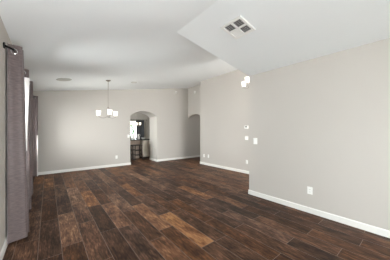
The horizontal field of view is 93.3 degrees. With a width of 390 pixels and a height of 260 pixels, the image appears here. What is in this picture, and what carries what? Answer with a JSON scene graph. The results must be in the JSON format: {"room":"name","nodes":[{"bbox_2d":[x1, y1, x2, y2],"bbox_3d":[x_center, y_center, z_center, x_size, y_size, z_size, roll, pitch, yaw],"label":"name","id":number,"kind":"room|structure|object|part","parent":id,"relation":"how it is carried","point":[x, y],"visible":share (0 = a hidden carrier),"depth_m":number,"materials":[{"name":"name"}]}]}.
{"room":"empty living room","nodes":[
{"label":"empty living room","id":0,"kind":"room"},
{"bbox_2d":[0,16,11,251],"bbox_3d":[-1.314,0.070,0.909,0.160,2.500,11.380,0,0,-39],"label":"wall","id":1,"kind":"structure","parent":0,"point":[4,37],"depth_m":2.00,"materials":[{"name":"beige paint"}]},
{"bbox_2d":[0,236,7,259],"bbox_3d":[-1.296,1.276,1.026,0.015,0.088,11.220,0,0,-39],"label":"baseboard","id":2,"kind":"structure","parent":1,"relation":"attached to","point":[5,245],"depth_m":1.95,"materials":[{"name":"white paint"}]},
{"bbox_2d":[3,42,14,51],"bbox_3d":[-2.513,-0.930,2.600,0.086,0.066,1.566,0,0,-39],"label":"curtain rod","id":3,"kind":"object","parent":1,"relation":"attached to","point":[4,45],"visible":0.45,"depth_m":2.03,"materials":[{"name":"black metal"}]},
{"bbox_2d":[7,43,28,244],"bbox_3d":[-2.123,0.148,2.218,0.179,2.307,0.184,0,0,-39],"label":"curtain","id":4,"kind":"object","parent":3,"relation":"hanging from","point":[17,186],"visible":0.98,"depth_m":2.16,"materials":[{"name":"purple fabric"}]},
{"bbox_2d":[24,69,30,209],"bbox_3d":[-2.758,0.151,2.990,0.150,2.292,0.206,0,0,-39],"label":"curtain","id":5,"kind":"object","parent":3,"relation":"hanging from","point":[26,71],"visible":0.37,"depth_m":2.97,"materials":[{"name":"fabric"}]},
{"bbox_3d":[-3.986,-0.930,4.445,0.086,0.066,2.466,0,0,-39],"label":"curtain rod","id":6,"kind":"object","parent":1,"relation":"attached to","visible":0},
{"bbox_2d":[29,81,32,195],"bbox_3d":[-3.341,0.151,3.709,0.126,2.292,0.218,0,0,-39],"label":"curtain","id":7,"kind":"object","parent":6,"relation":"hanging from","point":[31,82],"visible":0.38,"depth_m":3.67,"materials":[{"name":"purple fabric"}]},
{"bbox_2d":[33,96,37,176],"bbox_3d":[-4.562,0.151,5.253,0.136,2.292,0.234,0,0,-39],"label":"curtain","id":8,"kind":"object","parent":6,"relation":"hanging from","point":[35,99],"visible":0.73,"depth_m":5.20,"materials":[{"name":"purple fabric"}]},
{"bbox_2d":[33,88,199,171],"bbox_3d":[-1.742,-0.443,8.321,8.740,3.525,0.740,0,0,-39],"label":"wall","id":9,"kind":"structure","parent":0,"point":[71,134],"depth_m":6.65,"materials":[{"name":"beige paint"}]},
{"bbox_2d":[38,155,199,174],"bbox_3d":[-1.503,1.276,8.029,8.430,0.088,0.015,0,0,-39],"label":"baseboard","id":10,"kind":"structure","parent":9,"relation":"attached to","point":[158,160],"depth_m":6.46,"materials":[{"name":"white paint"}]},
{"bbox_2d":[130,112,149,138],"bbox_3d":[-3.389,-0.055,9.936,6.300,2.750,3.840,0,0,-39],"label":"wall","id":11,"kind":"structure","parent":0,"point":[139,116],"depth_m":12.27,"materials":[{"name":"beige paint"}]},
{"bbox_3d":[-4.107,-0.725,11.556,2.274,0.060,0.109,0,0,-39],"label":"curtain rod","id":12,"kind":"object","parent":11,"relation":"attached to","visible":0},
{"bbox_2d":[136,120,143,138],"bbox_3d":[-3.565,0.290,11.948,0.543,1.980,0.057,0,0,-39],"label":"drape","id":13,"kind":"object","parent":12,"relation":"hanging from","point":[139,128],"visible":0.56,"depth_m":11.98,"materials":[{"name":"grey fabric"}]},
{"bbox_2d":[188,85,199,117],"bbox_3d":[0.197,-0.390,8.417,0.150,3.420,1.530,0,0,-39],"label":"wall","id":14,"kind":"structure","parent":0,"point":[193,99],"depth_m":8.63,"materials":[{"name":"beige paint"}]},
{"bbox_2d":[0,0,389,90],"bbox_3d":[0.977,-1.685,2.751,6.040,1.080,11.400,0,0,-39],"label":"ceiling","id":15,"kind":"structure","parent":0,"point":[153,44],"depth_m":2.53,"materials":[{"name":"paint"}]},
{"bbox_2d":[56,78,71,80],"bbox_3d":[-3.251,-1.274,4.570,0.316,0.061,0.319,0,0,-34],"label":"ceiling speaker","id":16,"kind":"object","parent":15,"relation":"attached to","point":[58,79],"visible":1,"depth_m":4.54,"materials":[{"name":"paint"}]},
{"bbox_2d":[96,80,117,117],"bbox_3d":[-2.534,-0.908,5.227,0.521,1.089,0.582,0,0,-5],"label":"chandelier","id":17,"kind":"object","parent":15,"relation":"hanging from","point":[98,112],"visible":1,"depth_m":5.18,"materials":[{"name":"white glass"}]},
{"bbox_2d":[221,15,255,38],"bbox_3d":[0.572,-1.370,2.457,0.324,0.075,0.326,0,0,-39],"label":"ceiling vent","id":18,"kind":"object","parent":15,"relation":"in","point":[238,27],"visible":1,"depth_m":2.44,"materials":[{"name":"grey metal"}]},
{"bbox_2d":[241,77,248,88],"bbox_3d":[1.505,-1.516,4.823,0.488,0.765,0.544,0,0,3],"label":"chandelier","id":19,"kind":"object","parent":15,"relation":"hanging from","point":[246,81],"visible":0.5,"depth_m":4.70,"materials":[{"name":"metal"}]},
{"bbox_2d":[3,157,389,259],"bbox_3d":[0.587,1.320,5.395,8.750,0.001,16.100,0,0,-39],"label":"floor","id":20,"kind":"structure","parent":0,"point":[144,209],"depth_m":2.63,"materials":[{"name":"brown wood"}]},
{"bbox_2d":[130,145,133,159],"bbox_3d":[-3.034,0.978,8.352,0.406,0.685,0.366,0,0,-39],"label":"bar stool","id":21,"kind":"object","parent":20,"relation":"on","point":[130,145],"visible":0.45,"depth_m":8.34,"materials":[{"name":"brown wood"}]},
{"bbox_2d":[132,144,142,159],"bbox_3d":[-2.697,0.978,8.620,0.406,0.685,0.366,0,0,-39],"label":"bar stool","id":22,"kind":"object","parent":20,"relation":"on","point":[135,145],"visible":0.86,"depth_m":8.59,"materials":[{"name":"brown wood"}]},
{"bbox_2d":[130,140,149,158],"bbox_3d":[-3.041,0.880,8.658,2.450,0.880,0.672,0,0,-39],"label":"kitchen island","id":23,"kind":"object","parent":20,"relation":"on","point":[146,143],"visible":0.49,"depth_m":8.83,"materials":[{"name":"beige wood"}]},
{"bbox_3d":[-3.445,0.880,8.562,1.699,0.880,0.320,0,0,-39],"label":"panel","id":24,"kind":"part","parent":23,"relation":"part of","materials":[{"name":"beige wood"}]},
{"bbox_3d":[-2.328,0.835,8.838,0.340,0.730,0.020,0,0,-39],"label":"door","id":25,"kind":"part","parent":23,"relation":"part of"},
{"bbox_2d":[200,70,248,170],"bbox_3d":[2.184,-0.390,5.511,0.670,3.420,5.490,0,0,-39],"label":"wall","id":26,"kind":"structure","parent":0,"point":[224,103],"depth_m":6.42,"materials":[{"name":"beige paint"}]},
{"bbox_2d":[200,162,248,173],"bbox_3d":[1.913,1.276,5.718,0.535,0.088,5.850,0,0,-39],"label":"baseboard","id":27,"kind":"structure","parent":26,"relation":"attached to","point":[204,163],"depth_m":6.33,"materials":[{"name":"white paint"}]},
{"bbox_2d":[249,38,389,230],"bbox_3d":[3.215,-0.260,1.383,0.150,3.160,6.470,0,0,-39],"label":"wall","id":28,"kind":"structure","parent":0,"point":[322,123],"depth_m":2.78,"materials":[{"name":"beige paint"}]},
{"bbox_2d":[307,186,312,194],"bbox_3d":[1.850,0.959,2.964,0.009,0.118,0.075,0,0,-39],"label":"wall outlet","id":29,"kind":"object","parent":28,"relation":"attached to","point":[309,189],"visible":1,"depth_m":2.96,"materials":[{"name":"white plastic"}]},
{"bbox_2d":[248,190,389,237],"bbox_3d":[3.154,1.276,1.446,0.165,0.088,6.325,0,0,-39],"label":"baseboard","id":30,"kind":"structure","parent":28,"relation":"attached to","point":[383,232],"depth_m":2.76,"materials":[{"name":"white paint"}]},
{"bbox_3d":[-3.390,-1.490,9.936,6.300,0.120,3.840,0,0,-39],"label":"ceiling","id":31,"kind":"structure","parent":0,"visible":0},
{"bbox_2d":[130,113,140,125],"bbox_3d":[-3.253,-0.847,10.070,0.484,1.186,0.484,0,0,45],"label":"chandelier","id":32,"kind":"object","parent":31,"relation":"hanging from","point":[134,123],"visible":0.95,"depth_m":10.04,"materials":[{"name":"white glass"}]},
{"label":"outside","id":33,"kind":"structure","parent":0,"visible":0},
{"bbox_3d":[-0.542,1.420,4.686,23.000,0.100,32.000,0,0,-39],"label":"trim","id":34,"kind":"structure","parent":33,"visible":0},
{"bbox_2d":[130,125,134,136],"bbox_3d":[-4.784,0.341,13.076,1.105,2.062,1.086,0,0,-39],"label":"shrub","id":35,"kind":"object","parent":34,"relation":"on","point":[132,130],"visible":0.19,"depth_m":12.99,"materials":[{"name":"green plant"}]}
]}

